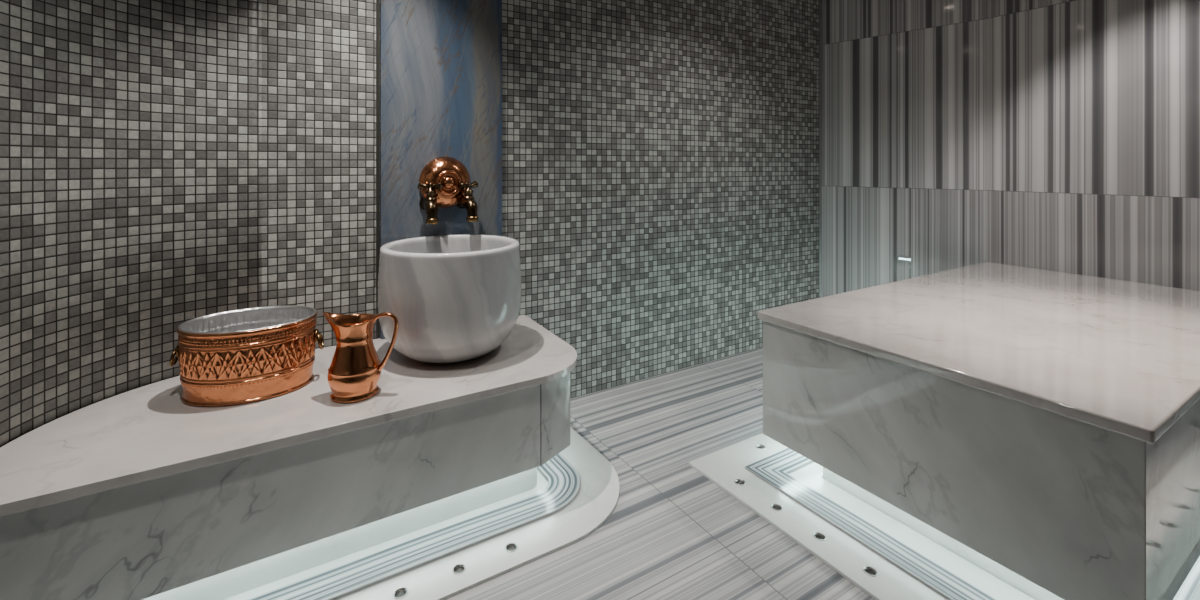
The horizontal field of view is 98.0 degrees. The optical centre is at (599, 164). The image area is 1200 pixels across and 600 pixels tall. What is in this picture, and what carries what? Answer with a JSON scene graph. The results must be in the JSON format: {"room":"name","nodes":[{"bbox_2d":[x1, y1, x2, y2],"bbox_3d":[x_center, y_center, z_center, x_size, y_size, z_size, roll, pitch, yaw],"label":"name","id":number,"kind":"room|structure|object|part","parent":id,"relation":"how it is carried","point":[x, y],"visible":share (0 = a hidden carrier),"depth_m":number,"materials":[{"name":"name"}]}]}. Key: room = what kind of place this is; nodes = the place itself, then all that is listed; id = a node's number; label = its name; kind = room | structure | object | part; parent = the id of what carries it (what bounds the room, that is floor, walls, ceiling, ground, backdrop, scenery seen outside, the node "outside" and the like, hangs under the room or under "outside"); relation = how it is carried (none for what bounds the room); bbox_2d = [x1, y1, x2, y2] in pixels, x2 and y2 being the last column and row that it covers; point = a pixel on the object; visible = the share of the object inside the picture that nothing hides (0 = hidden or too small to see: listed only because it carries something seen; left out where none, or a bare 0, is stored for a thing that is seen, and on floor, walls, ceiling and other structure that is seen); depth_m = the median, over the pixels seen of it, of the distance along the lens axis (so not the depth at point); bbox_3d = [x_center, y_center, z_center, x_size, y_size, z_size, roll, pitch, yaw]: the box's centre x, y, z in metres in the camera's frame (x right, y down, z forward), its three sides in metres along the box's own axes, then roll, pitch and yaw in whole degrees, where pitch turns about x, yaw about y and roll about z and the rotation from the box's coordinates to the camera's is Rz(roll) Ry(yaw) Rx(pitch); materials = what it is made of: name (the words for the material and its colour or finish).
{"room":"spa","nodes":[
{"label":"spa","id":0,"kind":"room"},
{"bbox_2d":[0,0,261,446],"bbox_3d":[-0.990,-0.100,0.222,0.666,3.000,4.399,0,0,-23],"label":"wall","id":1,"kind":"structure","parent":0,"point":[131,130],"depth_m":1.93,"materials":[{"name":"tile"}]},
{"bbox_2d":[262,0,818,398],"bbox_3d":[0.160,-0.100,3.386,3.950,3.000,0.080,0,0,-32],"label":"wall","id":2,"kind":"structure","parent":0,"point":[660,158],"depth_m":3.29,"materials":[{"name":"tile"}]},
{"bbox_2d":[376,0,379,337],"bbox_3d":[-1.088,-0.375,2.558,0.016,2.446,0.005,0,0,-32],"label":"trim","id":3,"kind":"structure","parent":2,"relation":"attached to","point":[377,1],"depth_m":2.56,"materials":[{"name":"grey metal"}]},
{"bbox_2d":[380,0,501,338],"bbox_3d":[-0.810,-0.375,2.717,0.623,2.446,0.029,0,0,-32],"label":"stone panel","id":4,"kind":"object","parent":2,"relation":"attached to","point":[441,60],"visible":0.56,"depth_m":2.68,"materials":[{"name":"blue stone"}]},
{"bbox_2d":[417,157,478,223],"bbox_3d":[-0.758,0.120,2.627,0.306,0.327,0.176,0,0,-32],"label":"faucet","id":5,"kind":"object","parent":4,"relation":"attached to","point":[444,182],"visible":1,"depth_m":2.63,"materials":[{"name":"orange metal"}]},
{"bbox_3d":[-0.835,0.101,2.572,0.122,0.035,0.035,0,0,-3],"label":"tap handle","id":6,"kind":"part","parent":5,"relation":"part of","materials":[{"name":"brown metal"}]},
{"bbox_3d":[-0.841,0.213,2.578,0.065,0.099,0.173,0,0,-32],"label":"spout","id":7,"kind":"part","parent":5,"relation":"part of","materials":[{"name":"brown metal"}]},
{"bbox_3d":[-0.675,0.101,2.672,0.035,0.035,0.122,0,0,29],"label":"tap handle","id":8,"kind":"part","parent":5,"relation":"part of","materials":[{"name":"brown metal"}]},
{"bbox_3d":[-0.677,0.213,2.680,0.065,0.099,0.172,0,0,-32],"label":"spout","id":9,"kind":"part","parent":5,"relation":"part of","materials":[{"name":"brown metal"}]},
{"bbox_2d":[819,0,821,297],"bbox_3d":[1.853,-0.100,4.384,0.020,3.000,0.013,0,0,-32],"label":"trim","id":10,"kind":"structure","parent":2,"relation":"attached to","point":[820,1],"depth_m":4.38,"materials":[{"name":"metal"}]},
{"bbox_2d":[446,347,874,599],"bbox_3d":[1.113,1.450,1.429,5.300,0.100,4.650,0,0,-32],"label":"floor","id":11,"kind":"structure","parent":0,"point":[671,533],"depth_m":2.04,"materials":[{"name":"stone"}]},
{"bbox_2d":[0,315,576,599],"bbox_3d":[-1.033,1.125,2.095,1.950,0.550,0.845,0,0,-32],"label":"bench","id":12,"kind":"object","parent":11,"relation":"on","point":[144,492],"visible":0.86,"depth_m":1.68,"materials":[{"name":"white stone"}]},
{"bbox_2d":[169,305,323,406],"bbox_3d":[-1.335,0.717,1.996,0.494,0.265,0.346,0,0,-22],"label":"decorative bowl","id":13,"kind":"object","parent":12,"relation":"on","point":[247,355],"visible":1,"depth_m":1.88,"materials":[{"name":"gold metal"}]},
{"bbox_3d":[-1.554,0.701,1.908,0.011,0.071,0.071,12,-5,-21],"label":"ring handle","id":14,"kind":"part","parent":13,"relation":"part of","materials":[{"name":"gold metal"}]},
{"bbox_3d":[-1.543,0.679,1.912,0.013,0.052,0.052,0,0,-22],"label":"handle plate","id":15,"kind":"part","parent":13,"relation":"part of","materials":[{"name":"gold metal"}]},
{"bbox_3d":[-1.126,0.679,2.080,0.013,0.052,0.052,0,0,-22],"label":"handle plate","id":16,"kind":"part","parent":13,"relation":"part of","materials":[{"name":"gold metal"}]},
{"bbox_3d":[-1.116,0.701,2.084,0.011,0.071,0.071,-12,5,-21],"label":"ring handle","id":17,"kind":"part","parent":13,"relation":"part of","materials":[{"name":"gold metal"}]},
{"bbox_2d":[323,312,397,402],"bbox_3d":[-0.893,0.697,1.935,0.213,0.304,0.197,0,0,37],"label":"jug","id":18,"kind":"object","parent":12,"relation":"on","point":[354,371],"visible":1,"depth_m":1.88,"materials":[{"name":"orange metal"}]},
{"bbox_3d":[-0.802,0.659,1.945,0.098,0.218,0.022,0,0,-4],"label":"handle","id":19,"kind":"part","parent":18,"relation":"part of","materials":[{"name":"orange metal"}]},
{"bbox_2d":[378,234,521,362],"bbox_3d":[-0.678,0.604,2.395,0.650,0.491,0.650,0,0,-32],"label":"basin","id":20,"kind":"object","parent":12,"relation":"on","point":[453,298],"visible":0.98,"depth_m":2.14,"materials":[{"name":"stone"}]},
{"bbox_2d":[224,470,547,599],"bbox_3d":[-1.136,1.397,2.089,1.760,0.006,0.747,0,0,-32],"label":"trim","id":21,"kind":"structure","parent":11,"relation":"on","point":[542,483],"depth_m":1.92,"materials":[{"name":"white stone"}]},
{"bbox_2d":[247,453,579,599],"bbox_3d":[-1.039,1.389,2.067,1.900,0.022,0.887,0,0,-32],"label":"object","id":22,"kind":"structure","parent":11,"relation":"on","point":[563,480],"depth_m":1.90,"materials":[{"name":"stone"}]},
{"bbox_2d":[337,427,619,599],"bbox_3d":[-0.922,1.393,2.039,2.070,0.014,1.057,0,0,-32],"label":"floor border","id":23,"kind":"object","parent":11,"relation":"on","point":[444,578],"visible":0.97,"depth_m":1.90,"materials":[{"name":"white stone"}]},
{"bbox_2d":[689,433,947,599],"bbox_3d":[1.938,1.393,2.381,2.527,0.014,1.705,0,0,-32],"label":"floor border","id":24,"kind":"object","parent":11,"relation":"on","point":[867,570],"visible":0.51,"depth_m":2.01,"materials":[{"name":"white stone"}]},
{"bbox_2d":[789,462,1034,599],"bbox_3d":[2.065,1.397,2.470,2.217,0.006,1.090,0,0,-32],"label":"light strip","id":25,"kind":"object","parent":11,"relation":"on","point":[811,474],"depth_m":1.95,"materials":[{"name":"white plastic"}]},
{"bbox_2d":[745,448,1199,599],"bbox_3d":[2.012,1.390,2.437,2.342,0.020,1.350,0,0,-32],"label":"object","id":26,"kind":"structure","parent":11,"relation":"on","point":[774,469],"depth_m":1.94,"materials":[{"name":"stone"}]},
{"bbox_2d":[758,262,1199,599],"bbox_3d":[2.029,1.034,2.459,2.293,0.732,1.274,0,0,-32],"label":"platform","id":27,"kind":"object","parent":11,"relation":"on","point":[1040,428],"visible":1,"depth_m":1.75,"materials":[{"name":"white stone"}]},
{"bbox_2d":[822,0,1199,296],"bbox_3d":[3.206,-0.100,2.748,0.280,3.000,4.278,0,0,-36],"label":"wall","id":28,"kind":"structure","parent":0,"point":[1063,136],"depth_m":3.50,"materials":[{"name":"stone"}]},
{"bbox_2d":[897,256,911,261],"bbox_3d":[2.307,0.712,3.950,0.100,0.040,0.008,0,0,44],"label":"marker light","id":29,"kind":"object","parent":28,"relation":"attached to","point":[899,258],"visible":1,"depth_m":3.95,"materials":[{"name":"metal"}]}
]}

